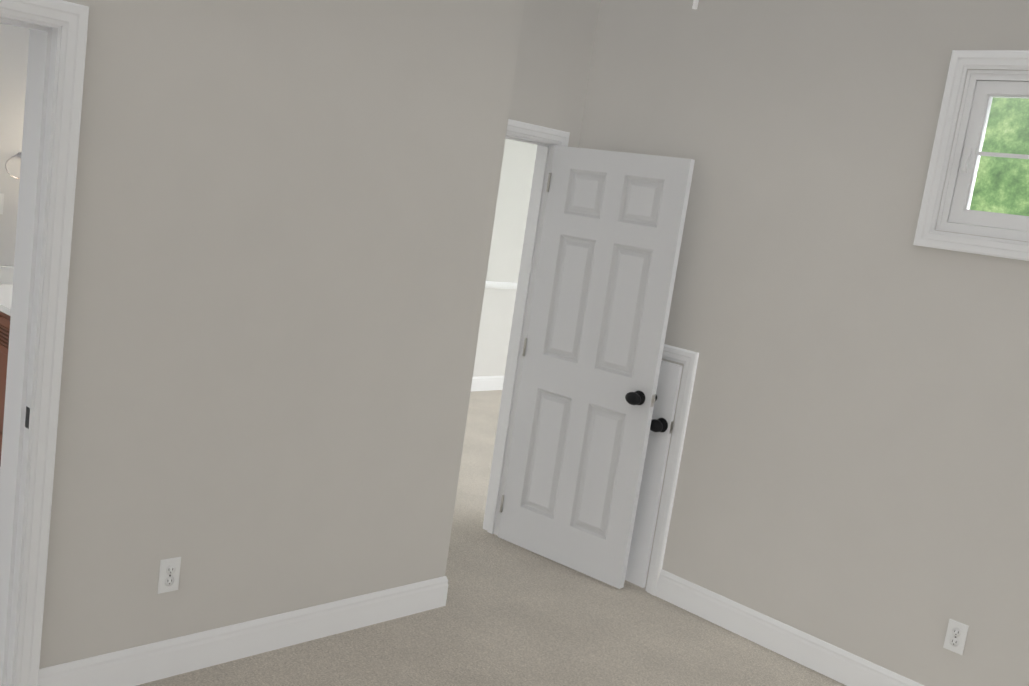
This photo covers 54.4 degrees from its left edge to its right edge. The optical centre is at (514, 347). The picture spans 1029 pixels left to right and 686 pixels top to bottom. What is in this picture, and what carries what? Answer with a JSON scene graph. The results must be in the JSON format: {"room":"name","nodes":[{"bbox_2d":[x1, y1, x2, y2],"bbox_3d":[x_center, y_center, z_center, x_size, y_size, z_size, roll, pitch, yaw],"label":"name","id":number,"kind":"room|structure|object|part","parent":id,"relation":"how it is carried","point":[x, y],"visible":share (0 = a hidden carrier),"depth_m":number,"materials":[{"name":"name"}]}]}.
{"room":"bedroom","nodes":[
{"label":"bedroom","id":0,"kind":"room"},
{"bbox_2d":[0,23,29,266],"bbox_3d":[-3.453,-0.893,5.024,0.120,2.740,2.220,16,12,43],"label":"wall","id":1,"kind":"structure","parent":0,"point":[14,44],"depth_m":5.52,"materials":[{"name":"paint"}]},
{"bbox_2d":[0,193,3,213],"bbox_3d":[-2.901,-0.800,5.521,0.014,0.115,0.162,16,12,43],"label":"bathroom light switch","id":2,"kind":"object","parent":1,"relation":"attached to","point":[1,202],"visible":1,"depth_m":5.57,"materials":[{"name":"white plastic"}]},
{"bbox_2d":[5,152,21,179],"bbox_3d":[-2.752,-1.015,5.585,0.048,0.151,0.178,16,12,43],"label":"towel ring","id":3,"kind":"object","parent":1,"relation":"attached to","point":[19,154],"visible":0.5,"depth_m":5.53,"materials":[{"name":"silver metal"}]},
{"bbox_2d":[39,0,524,668],"bbox_3d":[-1.896,-0.303,2.633,0.630,2.740,4.463,16,12,43],"label":"wall","id":4,"kind":"structure","parent":0,"point":[283,218],"depth_m":3.33,"materials":[{"name":"paint"}]},
{"bbox_2d":[0,0,88,685],"bbox_3d":[-1.641,0.067,2.680,0.222,2.073,0.756,16,12,43],"label":"door frame","id":5,"kind":"structure","parent":4,"relation":"attached to","point":[38,136],"depth_m":2.85,"materials":[{"name":"paint"}]},
{"bbox_3d":[-1.393,0.199,2.866,0.024,0.060,0.002,16,12,43],"label":"bathroom jamb strike","id":6,"kind":"part","parent":5,"relation":"part of","materials":[{"name":"grey metal"}]},
{"bbox_2d":[157,557,180,593],"bbox_3d":[-1.126,0.743,3.272,0.007,0.115,0.070,16,12,43],"label":"outlet","id":7,"kind":"object","parent":4,"relation":"attached to","point":[167,566],"visible":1,"depth_m":3.27,"materials":[{"name":"white plastic"}]},
{"bbox_2d":[38,576,447,685],"bbox_3d":[-1.044,0.976,3.796,0.524,0.130,1.659,16,12,43],"label":"baseboard","id":8,"kind":"structure","parent":4,"relation":"attached to","point":[143,664],"depth_m":3.52,"materials":[{"name":"paint"}]},
{"bbox_2d":[136,390,845,685],"bbox_3d":[-0.175,1.141,4.141,7.160,0.050,9.240,16,12,43],"label":"floor","id":9,"kind":"structure","parent":0,"point":[510,614],"depth_m":4.06,"materials":[{"name":"carpet"}]},
{"bbox_2d":[473,139,536,376],"bbox_3d":[-0.974,-0.966,7.844,0.120,2.740,5.020,16,12,43],"label":"wall","id":10,"kind":"structure","parent":0,"point":[513,197],"depth_m":8.70,"materials":[{"name":"paint"}]},
{"bbox_2d":[471,376,503,391],"bbox_3d":[-1.154,0.326,7.951,0.014,0.130,4.900,16,12,43],"label":"baseboard","id":11,"kind":"structure","parent":10,"relation":"attached to","point":[485,383],"depth_m":8.88,"materials":[{"name":"paint"}]},
{"bbox_2d":[485,281,517,289],"bbox_3d":[-1.026,-0.535,7.816,0.022,0.060,4.900,16,12,43],"label":"trim","id":12,"kind":"structure","parent":10,"relation":"attached to","point":[500,285],"depth_m":8.74,"materials":[{"name":"paint"}]},
{"bbox_2d":[508,0,600,147],"bbox_3d":[-0.165,-0.379,4.765,0.120,2.740,1.007,16,12,43],"label":"wall","id":13,"kind":"structure","parent":0,"point":[553,61],"depth_m":4.75,"materials":[{"name":"paint"}]},
{"bbox_2d":[482,119,569,535],"bbox_3d":[-0.238,-0.050,4.777,0.142,2.073,0.908,16,12,43],"label":"door frame","id":14,"kind":"structure","parent":13,"relation":"attached to","point":[523,302],"depth_m":5.03,"materials":[{"name":"paint"}]},
{"bbox_2d":[498,145,694,588],"bbox_3d":[0.353,0.071,4.753,0.771,1.985,0.175,15,11,38],"label":"hall door","id":15,"kind":"structure","parent":14,"relation":"in","point":[609,249],"depth_m":4.72,"materials":[{"name":"paint"}]},
{"bbox_3d":[0.579,0.226,4.573,0.080,0.068,0.175,15,11,38],"label":"knob","id":16,"kind":"part","parent":15,"relation":"part of","materials":[{"name":"black metal"}]},
{"bbox_2d":[579,0,1028,685],"bbox_3d":[1.678,0.041,3.759,4.250,2.740,0.120,16,12,43],"label":"wall","id":17,"kind":"structure","parent":0,"point":[853,472],"depth_m":4.04,"materials":[{"name":"paint"}]},
{"bbox_2d":[625,360,682,587],"bbox_3d":[0.458,0.545,4.809,0.595,1.070,0.088,16,12,43],"label":"access door","id":18,"kind":"structure","parent":17,"relation":"in","point":[661,426],"depth_m":4.66,"materials":[{"name":"paint"}]},
{"bbox_3d":[0.657,0.356,4.600,0.080,0.068,0.070,16,12,43],"label":"knob","id":19,"kind":"part","parent":18,"relation":"part of","materials":[{"name":"black metal"}]},
{"bbox_2d":[645,344,698,595],"bbox_3d":[0.485,0.513,4.832,0.733,1.158,0.018,16,12,43],"label":"door frame","id":20,"kind":"structure","parent":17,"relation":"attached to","point":[688,359],"depth_m":4.59,"materials":[{"name":"paint"}]},
{"bbox_2d":[656,569,923,685],"bbox_3d":[1.798,1.421,3.565,3.210,0.130,0.014,16,12,43],"label":"baseboard","id":21,"kind":"structure","parent":17,"relation":"attached to","point":[840,665],"depth_m":4.20,"materials":[{"name":"paint"}]},
{"bbox_2d":[943,619,968,654],"bbox_3d":[1.639,1.073,3.720,0.070,0.115,0.007,16,12,43],"label":"outlet","id":22,"kind":"object","parent":17,"relation":"attached to","point":[960,638],"visible":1,"depth_m":3.72,"materials":[{"name":"white plastic"}]},
{"bbox_2d":[913,50,1028,260],"bbox_3d":[1.969,-0.640,3.440,1.039,0.724,0.118,16,12,43],"label":"window","id":23,"kind":"structure","parent":17,"relation":"in","point":[987,194],"depth_m":3.66,"materials":[{"name":"paint"}]},
{"bbox_2d":[961,148,971,172],"bbox_3d":[1.661,-0.691,3.686,0.020,0.090,0.020,16,12,43],"label":"lock","id":24,"kind":"object","parent":23,"relation":"attached to","point":[966,161],"visible":1,"depth_m":3.67,"materials":[{"name":"white plastic"}]},
{"bbox_3d":[-2.618,0.789,4.132,3.200,0.050,2.380,16,12,43],"label":"floor","id":25,"kind":"structure","parent":0,"visible":0},
{"bbox_2d":[0,266,13,465],"bbox_3d":[-2.006,0.116,4.825,2.592,1.234,0.515,16,12,43],"label":"bathroom vanity","id":26,"kind":"object","parent":25,"relation":"on","point":[6,279],"depth_m":5.11,"materials":[{"name":"brown wood"}]},
{"bbox_3d":[0.224,-1.624,3.719,7.160,0.120,9.240,16,12,43],"label":"ceiling","id":27,"kind":"structure","parent":0,"visible":0},
{"bbox_2d":[692,0,698,8],"bbox_3d":[0.358,-0.857,1.498,1.191,0.677,1.239,16,12,43],"label":"ceiling fan","id":28,"kind":"object","parent":27,"relation":"hanging from","point":[695,4],"visible":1,"depth_m":1.57,"materials":[{"name":"clear glass"}]}
]}

